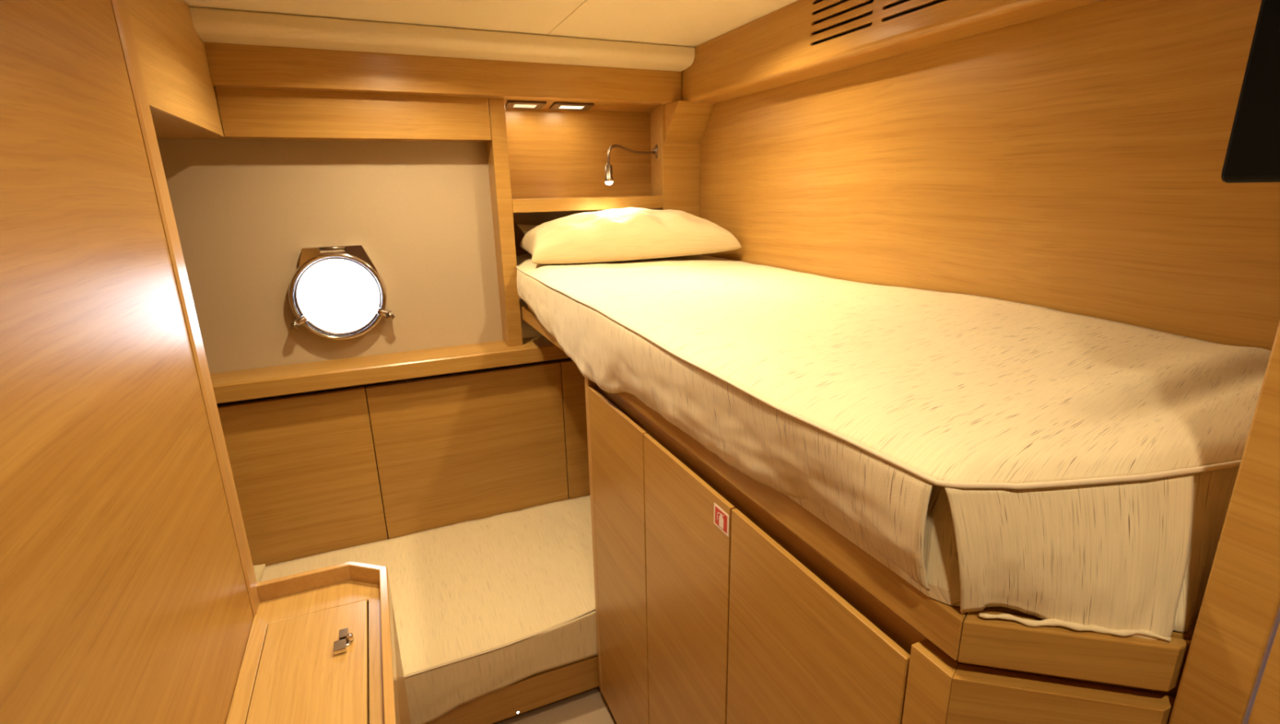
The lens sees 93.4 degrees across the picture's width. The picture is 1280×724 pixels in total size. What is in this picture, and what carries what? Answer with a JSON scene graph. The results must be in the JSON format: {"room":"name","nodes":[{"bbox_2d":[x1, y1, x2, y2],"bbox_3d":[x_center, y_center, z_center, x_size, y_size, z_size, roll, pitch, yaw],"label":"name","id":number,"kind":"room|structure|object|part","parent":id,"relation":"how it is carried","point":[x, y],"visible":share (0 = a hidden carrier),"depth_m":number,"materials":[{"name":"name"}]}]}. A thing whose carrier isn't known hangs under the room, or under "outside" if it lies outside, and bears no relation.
{"room":"boat cabin","nodes":[
{"label":"boat cabin","id":0,"kind":"room"},
{"bbox_2d":[0,0,253,723],"bbox_3d":[-0.291,0.558,-0.072,0.060,1.937,2.835,-8,17,-22],"label":"wall","id":1,"kind":"structure","parent":0,"point":[124,597],"depth_m":0.75,"materials":[{"name":"brown wood"}]},
{"bbox_2d":[156,137,502,373],"bbox_3d":[-1.302,-0.445,1.828,1.680,1.007,0.050,-8,17,-22],"label":"wall","id":2,"kind":"structure","parent":0,"point":[245,211],"depth_m":1.95,"materials":[{"name":"beige paint"}]},
{"bbox_2d":[288,244,395,339],"bbox_3d":[-0.990,-0.227,1.992,0.314,0.309,0.107,-8,17,-22],"label":"porthole frame","id":3,"kind":"structure","parent":2,"relation":"in","point":[357,254],"depth_m":1.96,"materials":[{"name":"silver metal"}]},
{"bbox_3d":[-0.987,-0.321,1.957,0.254,0.108,0.034,-8,17,-22],"label":"hinge plate","id":4,"kind":"part","parent":3,"relation":"part of","materials":[{"name":"silver metal"}]},
{"bbox_2d":[214,86,491,142],"bbox_3d":[-0.848,-0.812,1.842,0.740,0.253,0.109,-8,17,-22],"label":"trim","id":5,"kind":"structure","parent":2,"relation":"attached to","point":[246,113],"depth_m":1.80,"materials":[{"name":"brown wood"}]},
{"bbox_2d":[204,41,681,104],"bbox_3d":[-0.509,-0.897,1.882,1.413,0.125,0.050,-8,17,-22],"label":"trim","id":6,"kind":"structure","parent":2,"relation":"attached to","point":[230,64],"depth_m":1.81,"materials":[{"name":"brown wood"}]},
{"bbox_2d":[217,357,571,539],"bbox_3d":[-0.908,0.449,2.199,2.455,0.929,0.145,-8,17,-22],"label":"wall","id":7,"kind":"structure","parent":0,"point":[569,358],"depth_m":2.05,"materials":[{"name":"brown wood"}]},
{"bbox_2d":[217,386,387,566],"bbox_3d":[-1.447,0.539,1.883,1.184,0.789,0.024,-8,17,-22],"label":"wall panel","id":8,"kind":"object","parent":7,"relation":"attached to","point":[304,467],"visible":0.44,"depth_m":1.98,"materials":[{"name":"brown wood"}]},
{"bbox_2d":[209,335,568,404],"bbox_3d":[-0.891,0.023,2.022,2.440,0.056,0.162,-8,17,-22],"label":"window ledge","id":9,"kind":"object","parent":7,"relation":"attached to","point":[285,380],"visible":0.47,"depth_m":1.98,"materials":[{"name":"brown wood"}]},
{"bbox_2d":[365,360,568,539],"bbox_3d":[-0.597,0.421,2.236,0.665,0.789,0.024,-8,17,-22],"label":"wall panel","id":10,"kind":"object","parent":7,"relation":"attached to","point":[454,449],"visible":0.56,"depth_m":2.18,"materials":[{"name":"brown wood"}]},
{"bbox_2d":[486,97,522,346],"bbox_3d":[-0.515,-0.551,2.173,0.050,0.950,0.300,-8,17,-22],"label":"trim","id":11,"kind":"structure","parent":7,"relation":"attached to","point":[496,148],"depth_m":2.06,"materials":[{"name":"brown wood"}]},
{"bbox_2d":[559,359,590,499],"bbox_3d":[-0.022,0.341,2.475,0.584,0.789,0.024,-8,17,-22],"label":"wall panel","id":12,"kind":"object","parent":7,"relation":"attached to","point":[573,387],"visible":0.23,"depth_m":2.34,"materials":[{"name":"brown wood"}]},
{"bbox_2d":[183,0,797,47],"bbox_3d":[-0.223,-0.569,0.280,2.650,0.035,3.950,-8,17,-22],"label":"ceiling","id":13,"kind":"structure","parent":0,"point":[685,23],"depth_m":1.61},
{"bbox_2d":[125,0,228,138],"bbox_3d":[-1.471,-0.638,1.213,0.932,0.290,0.804,-8,17,-22],"label":"upper cabinet","id":14,"kind":"object","parent":13,"relation":"attached to","point":[181,95],"visible":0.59,"depth_m":1.31,"materials":[{"name":"brown wood"}]},
{"bbox_2d":[681,0,1104,103],"bbox_3d":[0.566,-0.777,1.326,0.104,0.166,1.848,-8,17,-22],"label":"vent panel","id":15,"kind":"object","parent":13,"relation":"attached to","point":[801,40],"visible":0.98,"depth_m":1.46,"materials":[{"name":"brown wood"}]},
{"bbox_2d":[493,686,617,723],"bbox_3d":[-0.183,1.335,0.822,2.650,0.050,3.950,-8,17,-22],"label":"floor","id":16,"kind":"structure","parent":0,"point":[590,706],"depth_m":1.78,"materials":[{"name":"beige carpet"}]},
{"bbox_2d":[226,561,411,723],"bbox_3d":[-0.541,0.900,1.080,0.269,0.660,0.904,-8,17,-22],"label":"base cabinet","id":17,"kind":"object","parent":16,"relation":"on","point":[322,647],"visible":1,"depth_m":1.18,"materials":[{"name":"brown wood"}]},
{"bbox_3d":[-0.558,0.628,1.007,0.190,0.016,0.680,-8,17,-22],"label":"lid","id":18,"kind":"part","parent":17,"relation":"part of","materials":[{"name":"brown wood"}]},
{"bbox_2d":[426,655,599,723],"bbox_3d":[-0.724,0.932,1.925,2.440,0.142,0.668,-8,17,-22],"label":"bed","id":19,"kind":"object","parent":16,"relation":"on","point":[536,691],"visible":0.03,"depth_m":1.74,"materials":[{"name":"brown wood"}]},
{"bbox_2d":[260,494,597,723],"bbox_3d":[-0.727,0.800,1.881,2.435,0.204,0.678,-8,17,-22],"label":"mattress","id":20,"kind":"object","parent":19,"relation":"on","point":[483,606],"visible":0.37,"depth_m":1.82,"materials":[{"name":"fabric"}]},
{"bbox_2d":[253,564,266,582],"bbox_3d":[-1.278,0.696,1.604,0.493,0.166,0.275,-8,17,-22],"label":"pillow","id":21,"kind":"object","parent":20,"relation":"on","point":[259,569],"visible":0.02,"depth_m":1.72,"materials":[{"name":"fabric"}]},
{"bbox_2d":[584,377,1179,723],"bbox_3d":[0.438,0.621,1.288,0.720,1.042,1.200,-8,17,-22],"label":"base cabinet","id":22,"kind":"object","parent":16,"relation":"on","point":[696,624],"visible":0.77,"depth_m":0.95,"materials":[{"name":"brown wood"}]},
{"bbox_3d":[0.203,0.462,1.801,0.720,0.987,0.027,-8,17,-22],"label":"panel","id":23,"kind":"part","parent":22,"relation":"part of","materials":[{"name":"brown wood"}]},
{"bbox_3d":[-0.049,0.562,1.506,0.009,0.956,0.338,-8,17,-22],"label":"cabinet door","id":24,"kind":"part","parent":22,"relation":"part of","materials":[{"name":"brown wood"}]},
{"bbox_3d":[0.086,0.644,1.208,0.009,0.956,0.329,-8,17,-22],"label":"cabinet door","id":25,"kind":"part","parent":22,"relation":"part of","materials":[{"name":"brown wood"}]},
{"bbox_2d":[713,502,728,537],"bbox_3d":[0.129,0.251,0.960,0.001,0.038,0.045,-8,17,-22],"label":"fire extinguisher sign","id":26,"kind":"object","parent":22,"relation":"attached to","point":[721,519],"visible":1,"depth_m":0.96,"materials":[{"name":"red plastic"}]},
{"bbox_3d":[0.222,0.726,0.909,0.009,0.956,0.340,-8,17,-22],"label":"cabinet door","id":27,"kind":"part","parent":22,"relation":"part of","materials":[{"name":"brown wood"}]},
{"bbox_2d":[521,306,1195,692],"bbox_3d":[0.289,0.010,1.448,0.718,0.048,1.896,-8,17,-22],"label":"bunk bed","id":28,"kind":"object","parent":22,"relation":"on","point":[969,637],"visible":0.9,"depth_m":0.56,"materials":[{"name":"brown wood"}]},
{"bbox_3d":[-0.051,0.042,1.361,0.022,0.047,1.793,-8,17,-22],"label":"rail","id":29,"kind":"part","parent":28,"relation":"part of","materials":[{"name":"brown wood"}]},
{"bbox_2d":[515,253,1271,641],"bbox_3d":[0.216,-0.091,1.532,0.758,0.221,2.143,-8,17,-22],"label":"mattress","id":30,"kind":"object","parent":28,"relation":"on","point":[1063,469],"visible":0.89,"depth_m":0.69,"materials":[{"name":"fabric"}]},
{"bbox_2d":[517,224,537,235],"bbox_3d":[-0.211,-0.483,2.301,0.516,0.105,0.093,-10,18,-28],"label":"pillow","id":31,"kind":"object","parent":30,"relation":"on","point":[525,228],"visible":0.02,"depth_m":2.19,"materials":[{"name":"fabric"}]},
{"bbox_2d":[520,207,742,264],"bbox_3d":[-0.043,-0.449,2.102,0.727,0.174,0.301,-5,16,-14],"label":"pillow","id":32,"kind":"object","parent":30,"relation":"on","point":[628,233],"visible":1,"depth_m":2.00,"materials":[{"name":"fabric"}]},
{"bbox_3d":[0.394,0.263,0.553,0.189,0.047,0.022,3,16,13],"label":"foot rail","id":33,"kind":"part","parent":28,"relation":"part of","materials":[{"name":"brown wood"}]},
{"bbox_3d":[0.299,0.007,1.452,0.694,0.046,1.894,-8,17,-22],"label":"board","id":34,"kind":"part","parent":28,"relation":"part of","materials":[{"name":"brown wood"}]},
{"bbox_3d":[0.307,0.763,0.734,0.022,0.978,0.048,-8,17,-22],"label":"filler panel","id":35,"kind":"part","parent":22,"relation":"part of","materials":[{"name":"brown wood"}]},
{"bbox_3d":[0.406,0.772,0.695,0.198,0.978,0.021,3,16,13],"label":"corner panel","id":36,"kind":"part","parent":22,"relation":"part of","materials":[{"name":"brown wood"}]},
{"bbox_2d":[520,108,642,337],"bbox_3d":[-0.185,-0.208,2.610,0.900,1.937,0.040,-8,17,-22],"label":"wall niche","id":37,"kind":"object","parent":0,"point":[527,331],"depth_m":2.48,"materials":[{"name":"brown wood"}]},
{"bbox_2d":[504,97,714,309],"bbox_3d":[-0.140,-0.577,2.277,0.724,0.768,0.406,-8,17,-22],"label":"niche","id":38,"kind":"object","parent":37,"relation":"attached to","point":[557,159],"visible":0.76,"depth_m":2.31,"materials":[{"name":"brown wood"}]},
{"bbox_2d":[505,100,546,110],"bbox_3d":[-0.407,-0.907,2.132,0.152,0.008,0.155,-8,17,-22],"label":"recessed light","id":39,"kind":"object","parent":38,"relation":"attached to","point":[514,104],"visible":0.98,"depth_m":2.11,"materials":[{"name":"brown metal"}]},
{"bbox_2d":[549,102,594,111],"bbox_3d":[-0.248,-0.926,2.188,0.146,0.008,0.158,-5,16,-14],"label":"recessed light","id":40,"kind":"object","parent":38,"relation":"attached to","point":[556,105],"visible":1,"depth_m":2.17,"materials":[{"name":"brown metal"}]},
{"bbox_3d":[-0.240,-0.611,2.435,0.670,0.750,0.027,-8,17,-22],"label":"panel","id":41,"kind":"part","parent":38,"relation":"part of","materials":[{"name":"brown wood"}]},
{"bbox_2d":[511,195,662,213],"bbox_3d":[-0.228,-0.598,2.275,0.566,0.044,0.270,-8,17,-22],"label":"shelf","id":42,"kind":"object","parent":38,"relation":"attached to","point":[521,204],"depth_m":2.17,"materials":[{"name":"brown wood"}]},
{"bbox_3d":[-0.197,-0.943,2.195,0.650,0.018,0.270,-8,17,-22],"label":"panel","id":43,"kind":"part","parent":38,"relation":"part of","materials":[{"name":"brown wood"}]},
{"bbox_2d":[604,144,657,184],"bbox_3d":[-0.023,-0.722,2.193,0.043,0.149,0.408,7,18,27],"label":"reading lamp","id":44,"kind":"object","parent":38,"relation":"attached to","point":[608,167],"visible":1,"depth_m":2.04,"materials":[{"name":"metal"}]},
{"bbox_3d":[-0.105,-0.612,2.048,0.027,0.021,0.027,-8,17,-22],"label":"bulb","id":45,"kind":"part","parent":44,"relation":"part of","materials":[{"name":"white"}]},
{"bbox_3d":[0.072,-0.615,2.426,0.025,0.750,0.319,-3,16,-5],"label":"panel","id":46,"kind":"part","parent":38,"relation":"part of","materials":[{"name":"brown wood"}]},
{"bbox_2d":[699,0,1279,350],"bbox_3d":[0.594,0.029,1.721,0.040,1.937,2.350,-8,17,-22],"label":"wall","id":47,"kind":"structure","parent":0,"point":[1072,161],"depth_m":1.15,"materials":[{"name":"brown wood"}]},
{"bbox_2d":[189,6,694,71],"bbox_3d":[-0.484,-0.947,1.804,1.411,0.060,0.115,-8,17,-22],"label":"trim","id":48,"kind":"structure","parent":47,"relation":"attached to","point":[211,24],"depth_m":1.71,"materials":[{"name":"beige wood"}]},
{"bbox_2d":[1247,622,1279,723],"bbox_3d":[0.842,0.576,-0.216,0.040,1.937,1.662,-8,17,-22],"label":"wall","id":49,"kind":"structure","parent":0,"point":[1265,709],"depth_m":0.47,"materials":[{"name":"brown wood"}]},
{"bbox_3d":[0.755,0.332,0.645,0.560,1.937,0.043,-8,17,-22],"label":"wall","id":50,"kind":"structure","parent":0,"visible":0},
{"bbox_2d":[1168,321,1279,723],"bbox_3d":[0.489,0.369,0.535,0.020,1.937,0.043,-8,17,-22],"label":"trim","id":51,"kind":"structure","parent":50,"relation":"attached to","point":[1238,620],"depth_m":0.48,"materials":[{"name":"brown wood"}]},
{"bbox_2d":[1221,0,1279,182],"bbox_3d":[0.697,-0.312,0.504,0.500,0.304,0.067,-8,17,-22],"label":"television","id":52,"kind":"object","parent":50,"relation":"attached to","point":[1252,155],"visible":1,"depth_m":0.45,"materials":[{"name":"black plastic"}]},
{"bbox_3d":[-1.305,0.266,1.029,0.885,1.937,0.065,-8,17,-22],"label":"wall","id":53,"kind":"structure","parent":0,"visible":0},
{"bbox_2d":[111,0,259,617],"bbox_3d":[-0.873,0.204,1.216,0.064,1.937,0.075,-8,17,-22],"label":"trim","id":54,"kind":"structure","parent":53,"relation":"attached to","point":[120,9],"depth_m":1.12,"materials":[{"name":"brown wood"}]}
]}

